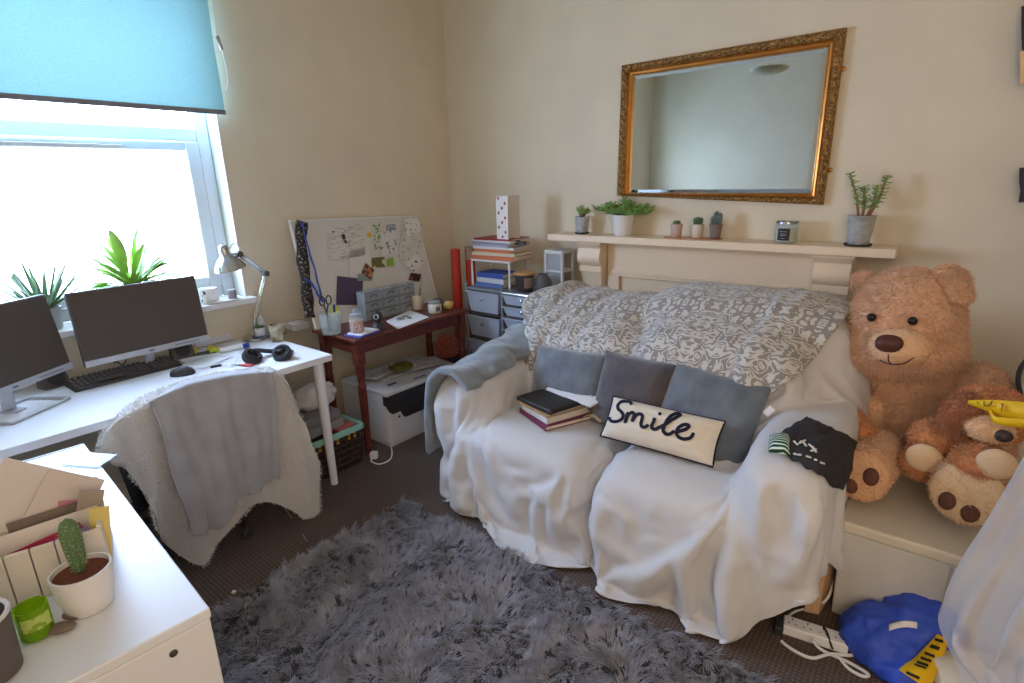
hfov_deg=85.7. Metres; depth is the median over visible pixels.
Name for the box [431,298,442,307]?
jar
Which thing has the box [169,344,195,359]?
speaker
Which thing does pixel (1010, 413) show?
strap
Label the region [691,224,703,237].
pot
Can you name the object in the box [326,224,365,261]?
sheet
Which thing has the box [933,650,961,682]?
pillow
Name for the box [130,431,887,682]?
floor
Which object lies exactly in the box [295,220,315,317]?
patterned scarf
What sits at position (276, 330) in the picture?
mug
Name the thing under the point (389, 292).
drawers
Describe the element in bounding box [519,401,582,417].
book
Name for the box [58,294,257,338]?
windowsill
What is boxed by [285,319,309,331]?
box
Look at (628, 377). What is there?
cushion
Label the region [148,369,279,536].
blanket
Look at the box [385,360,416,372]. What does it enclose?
plate
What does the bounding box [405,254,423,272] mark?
card
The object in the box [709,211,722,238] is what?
potted cactus
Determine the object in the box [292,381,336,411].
bag
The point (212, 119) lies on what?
trim
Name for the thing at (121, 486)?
baseboard
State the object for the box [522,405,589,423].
book
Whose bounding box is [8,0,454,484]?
wall
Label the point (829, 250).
mantel shelf
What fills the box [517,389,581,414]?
leather folder
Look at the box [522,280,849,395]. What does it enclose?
patterned throw
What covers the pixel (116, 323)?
monitor
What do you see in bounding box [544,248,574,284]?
lantern
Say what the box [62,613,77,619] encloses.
pebble
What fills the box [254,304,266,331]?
soap bottle
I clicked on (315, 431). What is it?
file box
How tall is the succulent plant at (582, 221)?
0.182 m
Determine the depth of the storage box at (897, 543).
1.94 m
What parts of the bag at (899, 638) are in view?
yellow handle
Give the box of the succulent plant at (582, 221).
[575,205,590,232]
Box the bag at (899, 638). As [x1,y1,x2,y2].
[839,593,948,682]
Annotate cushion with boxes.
[531,345,604,411]
[590,351,675,423]
[600,395,725,467]
[661,364,774,462]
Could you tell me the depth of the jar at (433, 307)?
3.75 m
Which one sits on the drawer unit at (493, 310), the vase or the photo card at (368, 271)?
the vase
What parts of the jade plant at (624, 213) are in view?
pot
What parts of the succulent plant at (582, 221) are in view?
pot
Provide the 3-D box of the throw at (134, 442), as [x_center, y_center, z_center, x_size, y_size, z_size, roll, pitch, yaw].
[-1.278,0.575,2.455,0.199,0.917,0.889,11,21,37]
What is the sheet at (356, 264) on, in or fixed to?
attached to the notice board
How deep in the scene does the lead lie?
3.33 m
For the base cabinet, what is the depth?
1.08 m
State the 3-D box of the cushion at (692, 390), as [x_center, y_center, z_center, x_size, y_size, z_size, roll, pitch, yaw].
[0.833,0.307,2.288,0.496,0.363,0.224,11,21,37]
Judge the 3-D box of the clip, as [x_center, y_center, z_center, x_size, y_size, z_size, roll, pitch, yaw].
[0.040,-0.679,3.779,0.118,0.030,0.033,6,18,24]
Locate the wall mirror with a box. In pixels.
[617,27,847,204]
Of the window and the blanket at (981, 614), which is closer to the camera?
the blanket at (981, 614)
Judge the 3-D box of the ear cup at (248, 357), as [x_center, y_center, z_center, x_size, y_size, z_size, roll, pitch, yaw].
[-1.328,0.083,2.813,0.093,0.077,0.096,13,21,40]
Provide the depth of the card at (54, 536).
1.14 m
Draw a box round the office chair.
[98,429,252,560]
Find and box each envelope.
[0,457,76,530]
[0,505,112,590]
[24,468,104,517]
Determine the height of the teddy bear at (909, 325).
0.925 m
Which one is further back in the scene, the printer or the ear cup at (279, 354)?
the printer
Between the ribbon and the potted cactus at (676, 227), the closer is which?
the potted cactus at (676, 227)
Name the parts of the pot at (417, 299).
pot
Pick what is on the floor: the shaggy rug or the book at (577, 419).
the shaggy rug
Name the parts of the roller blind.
pull chain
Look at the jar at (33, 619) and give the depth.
1.02 m
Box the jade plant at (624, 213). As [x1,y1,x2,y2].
[591,195,654,235]
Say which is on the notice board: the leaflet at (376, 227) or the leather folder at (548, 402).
the leaflet at (376, 227)
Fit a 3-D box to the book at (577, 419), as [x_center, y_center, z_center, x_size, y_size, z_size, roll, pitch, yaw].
[0.228,0.347,2.682,0.300,0.022,0.250,-10,18,-26]
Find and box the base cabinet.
[5,444,223,682]
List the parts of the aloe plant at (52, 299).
pot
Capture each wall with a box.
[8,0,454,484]
[441,0,1023,385]
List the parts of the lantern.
panel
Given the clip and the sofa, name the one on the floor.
the sofa
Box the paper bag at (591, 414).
[582,411,602,422]
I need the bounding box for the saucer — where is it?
[843,242,872,246]
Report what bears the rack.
on the base cabinet
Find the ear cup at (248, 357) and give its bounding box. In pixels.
[241,352,260,363]
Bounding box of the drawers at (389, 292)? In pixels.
[360,287,412,319]
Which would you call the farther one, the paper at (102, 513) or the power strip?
the power strip
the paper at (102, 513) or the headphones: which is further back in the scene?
the headphones
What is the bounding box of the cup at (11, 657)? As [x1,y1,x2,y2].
[0,598,23,682]
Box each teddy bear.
[845,263,1022,526]
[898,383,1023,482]
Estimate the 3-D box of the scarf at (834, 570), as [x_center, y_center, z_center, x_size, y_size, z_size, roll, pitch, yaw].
[1.241,0.797,2.159,0.199,0.466,0.291,11,21,37]
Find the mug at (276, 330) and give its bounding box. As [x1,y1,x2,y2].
[268,323,286,341]
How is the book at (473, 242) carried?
on the book at (486, 245)
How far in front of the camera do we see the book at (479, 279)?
3.93 m
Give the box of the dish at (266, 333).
[251,332,269,337]
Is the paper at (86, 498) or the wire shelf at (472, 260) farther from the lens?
the wire shelf at (472, 260)
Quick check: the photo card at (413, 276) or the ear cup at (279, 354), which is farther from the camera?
the photo card at (413, 276)
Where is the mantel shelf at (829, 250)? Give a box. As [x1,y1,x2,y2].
[548,231,900,258]
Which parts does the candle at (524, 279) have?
lid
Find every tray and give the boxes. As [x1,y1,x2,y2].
[200,295,238,303]
[664,236,722,239]
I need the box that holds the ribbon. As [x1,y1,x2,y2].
[305,278,323,302]
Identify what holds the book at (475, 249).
on the book at (530, 251)
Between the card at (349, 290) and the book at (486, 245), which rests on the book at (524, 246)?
the book at (486, 245)
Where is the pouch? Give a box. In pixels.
[332,419,354,432]
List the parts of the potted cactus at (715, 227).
cactus stem, cactus stem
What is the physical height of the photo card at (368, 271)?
0.114 m
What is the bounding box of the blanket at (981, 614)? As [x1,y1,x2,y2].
[938,456,1023,682]
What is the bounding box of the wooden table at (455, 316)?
[312,303,467,454]
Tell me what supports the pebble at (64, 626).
on the base cabinet
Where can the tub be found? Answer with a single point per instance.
(454, 359)
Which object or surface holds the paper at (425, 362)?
on the paper at (390, 375)
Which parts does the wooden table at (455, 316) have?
leg, leg, leg, leg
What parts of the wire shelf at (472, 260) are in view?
leg, leg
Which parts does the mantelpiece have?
panel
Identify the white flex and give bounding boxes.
[788,581,833,615]
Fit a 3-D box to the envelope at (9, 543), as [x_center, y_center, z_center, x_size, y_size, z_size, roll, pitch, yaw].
[-0.976,0.438,1.167,0.197,0.130,0.021,-13,20,-34]
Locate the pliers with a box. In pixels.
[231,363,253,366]
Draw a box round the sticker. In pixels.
[387,257,393,265]
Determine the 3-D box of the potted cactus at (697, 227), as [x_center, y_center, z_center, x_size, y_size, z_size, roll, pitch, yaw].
[1.072,-0.664,3.182,0.072,0.126,0.072,11,21,37]
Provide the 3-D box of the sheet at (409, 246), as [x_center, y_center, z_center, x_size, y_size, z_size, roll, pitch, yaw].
[-0.746,-0.673,4.064,0.089,0.295,0.270,11,21,37]
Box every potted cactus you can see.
[671,220,682,236]
[691,216,703,237]
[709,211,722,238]
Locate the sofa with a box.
[434,315,869,643]
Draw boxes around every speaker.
[36,371,68,390]
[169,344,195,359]
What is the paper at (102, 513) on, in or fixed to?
in the rack
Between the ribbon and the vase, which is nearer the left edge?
the ribbon
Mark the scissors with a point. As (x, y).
(324, 299)
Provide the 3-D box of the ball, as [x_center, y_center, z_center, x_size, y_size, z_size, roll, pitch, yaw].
[-0.492,0.042,4.169,0.207,0.212,0.208,11,21,37]
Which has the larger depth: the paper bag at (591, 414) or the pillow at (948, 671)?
the paper bag at (591, 414)
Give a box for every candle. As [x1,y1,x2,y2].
[514,270,534,292]
[775,221,799,241]
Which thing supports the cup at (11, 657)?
on the base cabinet
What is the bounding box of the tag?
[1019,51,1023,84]
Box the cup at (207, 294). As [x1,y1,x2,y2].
[198,287,218,302]
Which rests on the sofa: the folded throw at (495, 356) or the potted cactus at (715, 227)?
the folded throw at (495, 356)
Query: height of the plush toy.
0.190 m
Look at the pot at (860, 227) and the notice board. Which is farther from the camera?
the notice board
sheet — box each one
[180,354,231,368]
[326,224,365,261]
[348,246,371,275]
[386,310,427,328]
[398,230,421,263]
[404,217,423,236]
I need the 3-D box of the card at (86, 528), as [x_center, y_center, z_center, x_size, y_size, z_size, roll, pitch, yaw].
[-0.944,0.454,1.155,0.137,0.105,0.012,-13,20,-34]
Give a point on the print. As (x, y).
(805, 451)
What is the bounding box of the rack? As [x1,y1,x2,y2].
[0,476,113,608]
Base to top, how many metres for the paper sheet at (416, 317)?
0.001 m
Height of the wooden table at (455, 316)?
0.745 m
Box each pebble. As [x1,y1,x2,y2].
[48,621,75,634]
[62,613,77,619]
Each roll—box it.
[450,248,462,353]
[465,246,475,353]
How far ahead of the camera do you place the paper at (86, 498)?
1.20 m
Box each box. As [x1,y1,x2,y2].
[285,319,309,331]
[296,405,339,428]
[308,416,343,438]
[832,471,983,614]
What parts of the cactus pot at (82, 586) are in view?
cactus stem, pot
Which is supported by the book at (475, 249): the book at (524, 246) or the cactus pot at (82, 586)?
the book at (524, 246)
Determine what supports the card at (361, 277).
attached to the notice board
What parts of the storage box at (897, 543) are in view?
lid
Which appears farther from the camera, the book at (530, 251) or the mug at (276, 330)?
the book at (530, 251)
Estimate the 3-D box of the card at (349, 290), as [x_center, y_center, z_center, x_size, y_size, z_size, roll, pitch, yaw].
[-1.069,-0.335,3.633,0.057,0.209,0.252,13,21,40]
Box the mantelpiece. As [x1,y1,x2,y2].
[548,231,900,301]
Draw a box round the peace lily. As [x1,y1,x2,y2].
[56,226,198,290]
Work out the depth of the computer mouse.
2.64 m
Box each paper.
[76,489,104,511]
[89,505,111,556]
[365,368,391,379]
[378,357,416,381]
[408,356,448,371]
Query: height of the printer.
0.374 m
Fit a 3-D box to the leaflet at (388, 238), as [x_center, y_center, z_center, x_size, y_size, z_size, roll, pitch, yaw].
[-0.878,-0.705,3.918,0.047,0.170,0.188,10,20,35]
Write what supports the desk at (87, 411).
on the floor
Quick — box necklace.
[397,315,411,320]
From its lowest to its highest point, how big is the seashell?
0.060 m
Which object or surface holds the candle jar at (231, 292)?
on the tray at (222, 299)
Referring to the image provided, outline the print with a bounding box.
[793,439,824,464]
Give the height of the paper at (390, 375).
0.010 m
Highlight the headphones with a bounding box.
[241,344,293,363]
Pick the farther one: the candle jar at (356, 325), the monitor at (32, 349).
the candle jar at (356, 325)
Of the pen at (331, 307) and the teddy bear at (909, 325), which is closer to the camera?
the teddy bear at (909, 325)
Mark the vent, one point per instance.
(3, 140)
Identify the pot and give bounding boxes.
[47,516,114,618]
[252,324,264,335]
[411,277,422,309]
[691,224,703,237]
[709,224,722,238]
[847,214,877,244]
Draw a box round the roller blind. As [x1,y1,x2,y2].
[0,0,227,114]
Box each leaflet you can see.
[195,334,231,347]
[373,223,380,249]
[380,230,396,255]
[386,224,395,230]
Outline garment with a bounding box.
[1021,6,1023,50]
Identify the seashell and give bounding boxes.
[443,301,453,308]
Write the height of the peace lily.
0.454 m
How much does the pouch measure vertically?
0.030 m
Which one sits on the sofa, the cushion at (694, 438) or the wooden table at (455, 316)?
the cushion at (694, 438)
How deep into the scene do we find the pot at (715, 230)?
3.10 m
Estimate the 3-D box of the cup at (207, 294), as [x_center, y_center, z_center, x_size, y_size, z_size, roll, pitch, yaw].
[-1.713,-0.264,3.116,0.094,0.075,0.094,11,21,37]
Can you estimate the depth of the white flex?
2.09 m
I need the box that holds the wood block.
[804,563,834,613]
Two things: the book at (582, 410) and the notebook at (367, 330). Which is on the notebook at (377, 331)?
the notebook at (367, 330)
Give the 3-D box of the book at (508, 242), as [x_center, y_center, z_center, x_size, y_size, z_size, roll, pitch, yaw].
[-0.077,-0.724,3.926,0.380,0.012,0.230,13,21,40]
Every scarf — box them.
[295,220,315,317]
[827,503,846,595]
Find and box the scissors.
[319,295,331,330]
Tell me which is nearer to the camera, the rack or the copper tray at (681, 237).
the rack
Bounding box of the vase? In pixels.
[535,273,551,289]
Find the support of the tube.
on the desk at (87, 411)
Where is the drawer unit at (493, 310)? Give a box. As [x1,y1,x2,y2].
[464,278,552,354]
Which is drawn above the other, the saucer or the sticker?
the saucer
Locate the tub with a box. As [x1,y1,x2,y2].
[437,354,458,362]
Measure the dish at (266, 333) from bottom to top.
0.016 m
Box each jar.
[11,596,54,643]
[227,289,236,298]
[349,319,363,332]
[428,302,441,313]
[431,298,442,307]
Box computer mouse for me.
[170,365,195,376]
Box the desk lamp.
[215,243,269,341]
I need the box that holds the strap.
[968,400,1023,427]
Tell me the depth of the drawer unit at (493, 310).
3.92 m
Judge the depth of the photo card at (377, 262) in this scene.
3.83 m
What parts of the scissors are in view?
handle, handle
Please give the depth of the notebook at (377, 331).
3.23 m
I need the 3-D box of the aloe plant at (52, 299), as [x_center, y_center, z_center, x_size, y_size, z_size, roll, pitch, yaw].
[-2.166,-0.225,2.557,0.364,0.343,0.378,0,16,4]
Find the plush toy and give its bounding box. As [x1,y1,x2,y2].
[856,406,879,441]
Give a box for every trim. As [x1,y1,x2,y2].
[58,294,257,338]
[206,114,245,295]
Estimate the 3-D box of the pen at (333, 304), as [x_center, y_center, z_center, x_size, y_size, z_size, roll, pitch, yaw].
[-1.063,-0.142,3.296,0.028,0.160,0.014,-10,18,-27]
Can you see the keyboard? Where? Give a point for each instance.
(84, 382)
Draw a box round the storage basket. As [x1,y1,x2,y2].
[311,413,364,481]
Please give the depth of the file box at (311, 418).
3.17 m
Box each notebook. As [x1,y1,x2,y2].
[344,330,379,338]
[347,327,378,335]
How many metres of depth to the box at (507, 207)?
3.76 m
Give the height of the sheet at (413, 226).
0.140 m
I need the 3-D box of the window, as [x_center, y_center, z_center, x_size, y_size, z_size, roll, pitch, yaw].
[-2.107,-0.927,2.652,0.097,1.631,1.269,11,21,37]
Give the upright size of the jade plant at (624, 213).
0.248 m
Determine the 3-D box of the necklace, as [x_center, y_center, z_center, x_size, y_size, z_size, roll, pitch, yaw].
[-0.715,-0.155,3.624,0.098,0.016,0.072,-13,20,-33]
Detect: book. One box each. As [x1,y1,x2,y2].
[471,239,531,243]
[471,254,531,261]
[472,241,529,245]
[472,250,531,256]
[473,235,528,241]
[473,243,528,247]
[473,245,531,250]
[474,247,530,253]
[475,281,515,288]
[477,269,514,278]
[477,277,514,284]
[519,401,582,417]
[520,408,590,430]
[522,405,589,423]
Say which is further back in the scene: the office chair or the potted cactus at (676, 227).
the potted cactus at (676, 227)
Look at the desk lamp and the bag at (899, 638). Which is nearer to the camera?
the bag at (899, 638)
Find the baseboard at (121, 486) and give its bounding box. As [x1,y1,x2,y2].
[116,401,344,502]
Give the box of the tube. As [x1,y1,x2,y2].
[219,343,249,352]
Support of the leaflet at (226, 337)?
on the desk at (87, 411)
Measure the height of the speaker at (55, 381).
0.085 m
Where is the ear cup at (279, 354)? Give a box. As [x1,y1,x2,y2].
[273,348,292,360]
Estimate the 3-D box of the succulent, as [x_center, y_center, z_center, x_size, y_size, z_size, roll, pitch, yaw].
[1.700,-0.646,2.673,0.140,0.347,0.159,-6,17,-14]
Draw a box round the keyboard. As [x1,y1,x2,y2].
[64,355,181,392]
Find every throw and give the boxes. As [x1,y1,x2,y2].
[94,365,322,567]
[424,323,530,453]
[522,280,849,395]
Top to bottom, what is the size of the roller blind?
0.880 m
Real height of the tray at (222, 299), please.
0.010 m
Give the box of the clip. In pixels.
[514,240,525,244]
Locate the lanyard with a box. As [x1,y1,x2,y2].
[301,222,323,300]
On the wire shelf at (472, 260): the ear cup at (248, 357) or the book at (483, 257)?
the book at (483, 257)
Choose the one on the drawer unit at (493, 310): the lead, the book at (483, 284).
the book at (483, 284)
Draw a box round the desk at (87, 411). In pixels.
[0,337,337,484]
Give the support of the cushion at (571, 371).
on the sofa
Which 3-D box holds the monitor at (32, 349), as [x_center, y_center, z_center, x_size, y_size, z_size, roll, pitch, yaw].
[-2.021,0.078,2.205,0.202,0.435,0.555,0,16,4]
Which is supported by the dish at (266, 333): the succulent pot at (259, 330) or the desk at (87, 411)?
the succulent pot at (259, 330)
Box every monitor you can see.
[0,294,73,424]
[63,276,209,367]
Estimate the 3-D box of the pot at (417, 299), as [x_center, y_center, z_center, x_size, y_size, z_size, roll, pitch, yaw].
[-0.661,-0.333,3.863,0.091,0.221,0.084,-8,17,-20]
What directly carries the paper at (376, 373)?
on the paper at (390, 375)
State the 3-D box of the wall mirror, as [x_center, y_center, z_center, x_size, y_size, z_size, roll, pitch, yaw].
[1.132,-1.183,3.069,1.203,0.816,0.053,11,21,37]
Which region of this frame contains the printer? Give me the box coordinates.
[341,354,454,446]
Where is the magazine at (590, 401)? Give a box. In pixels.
[546,387,597,407]
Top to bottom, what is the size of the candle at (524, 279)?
0.134 m
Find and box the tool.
[193,345,218,355]
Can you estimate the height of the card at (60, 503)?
0.147 m
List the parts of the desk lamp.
lamp shade, arm, arm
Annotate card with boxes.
[6,502,76,533]
[7,522,82,554]
[29,526,89,586]
[58,499,77,506]
[336,276,362,304]
[357,274,372,280]
[362,263,373,279]
[371,257,384,267]
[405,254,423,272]
[409,273,420,281]
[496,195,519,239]
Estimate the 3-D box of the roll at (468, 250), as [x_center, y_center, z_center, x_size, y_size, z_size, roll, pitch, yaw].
[-0.305,-0.167,4.296,0.075,1.134,0.075,11,21,37]
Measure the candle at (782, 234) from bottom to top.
0.109 m
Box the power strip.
[774,615,869,677]
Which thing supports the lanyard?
hanging from the notice board
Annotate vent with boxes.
[0,137,122,144]
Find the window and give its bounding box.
[0,112,233,321]
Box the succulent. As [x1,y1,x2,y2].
[845,171,892,244]
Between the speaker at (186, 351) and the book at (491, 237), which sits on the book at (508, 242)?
the book at (491, 237)
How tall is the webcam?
0.116 m
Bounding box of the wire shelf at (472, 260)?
[471,259,528,289]
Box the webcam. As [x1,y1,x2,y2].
[370,311,385,330]
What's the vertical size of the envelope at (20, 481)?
0.260 m
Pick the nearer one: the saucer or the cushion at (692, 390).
the cushion at (692, 390)
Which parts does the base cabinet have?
panel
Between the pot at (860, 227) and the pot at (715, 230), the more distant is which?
the pot at (715, 230)
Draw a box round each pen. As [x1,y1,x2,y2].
[330,306,333,330]
[333,304,334,330]
[335,306,337,330]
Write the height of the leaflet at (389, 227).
0.042 m
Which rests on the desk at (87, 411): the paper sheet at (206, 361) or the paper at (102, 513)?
the paper sheet at (206, 361)
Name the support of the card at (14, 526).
in the rack
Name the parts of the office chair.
arm, leg, leg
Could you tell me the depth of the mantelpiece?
3.18 m
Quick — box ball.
[434,334,458,357]
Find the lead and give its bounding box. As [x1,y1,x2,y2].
[370,446,392,464]
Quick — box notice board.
[288,216,437,329]
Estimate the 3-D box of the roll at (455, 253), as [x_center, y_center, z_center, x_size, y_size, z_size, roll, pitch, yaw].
[-0.410,-0.148,4.256,0.072,1.125,0.072,11,21,37]
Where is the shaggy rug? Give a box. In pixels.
[210,495,777,682]
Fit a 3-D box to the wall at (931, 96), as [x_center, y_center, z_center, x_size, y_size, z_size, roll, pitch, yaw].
[1.246,-0.830,3.186,4.350,2.950,0.100,11,21,37]
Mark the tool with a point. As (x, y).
(214, 349)
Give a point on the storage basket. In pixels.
(339, 439)
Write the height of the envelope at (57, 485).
0.220 m
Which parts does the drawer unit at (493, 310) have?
drawer, drawer, drawer, drawer, drawer, drawer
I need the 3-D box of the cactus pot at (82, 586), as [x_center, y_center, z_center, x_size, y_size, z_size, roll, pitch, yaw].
[-0.850,0.433,1.081,0.102,0.205,0.102,11,21,37]
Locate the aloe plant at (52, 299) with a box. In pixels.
[0,256,82,329]
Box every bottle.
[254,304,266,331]
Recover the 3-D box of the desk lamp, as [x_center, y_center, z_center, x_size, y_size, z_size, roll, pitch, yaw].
[-1.527,-0.286,3.169,0.164,0.569,0.294,11,21,37]
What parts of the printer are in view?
scanner lid, panel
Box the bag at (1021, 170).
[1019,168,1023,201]
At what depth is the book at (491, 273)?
3.95 m
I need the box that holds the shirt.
[768,416,857,489]

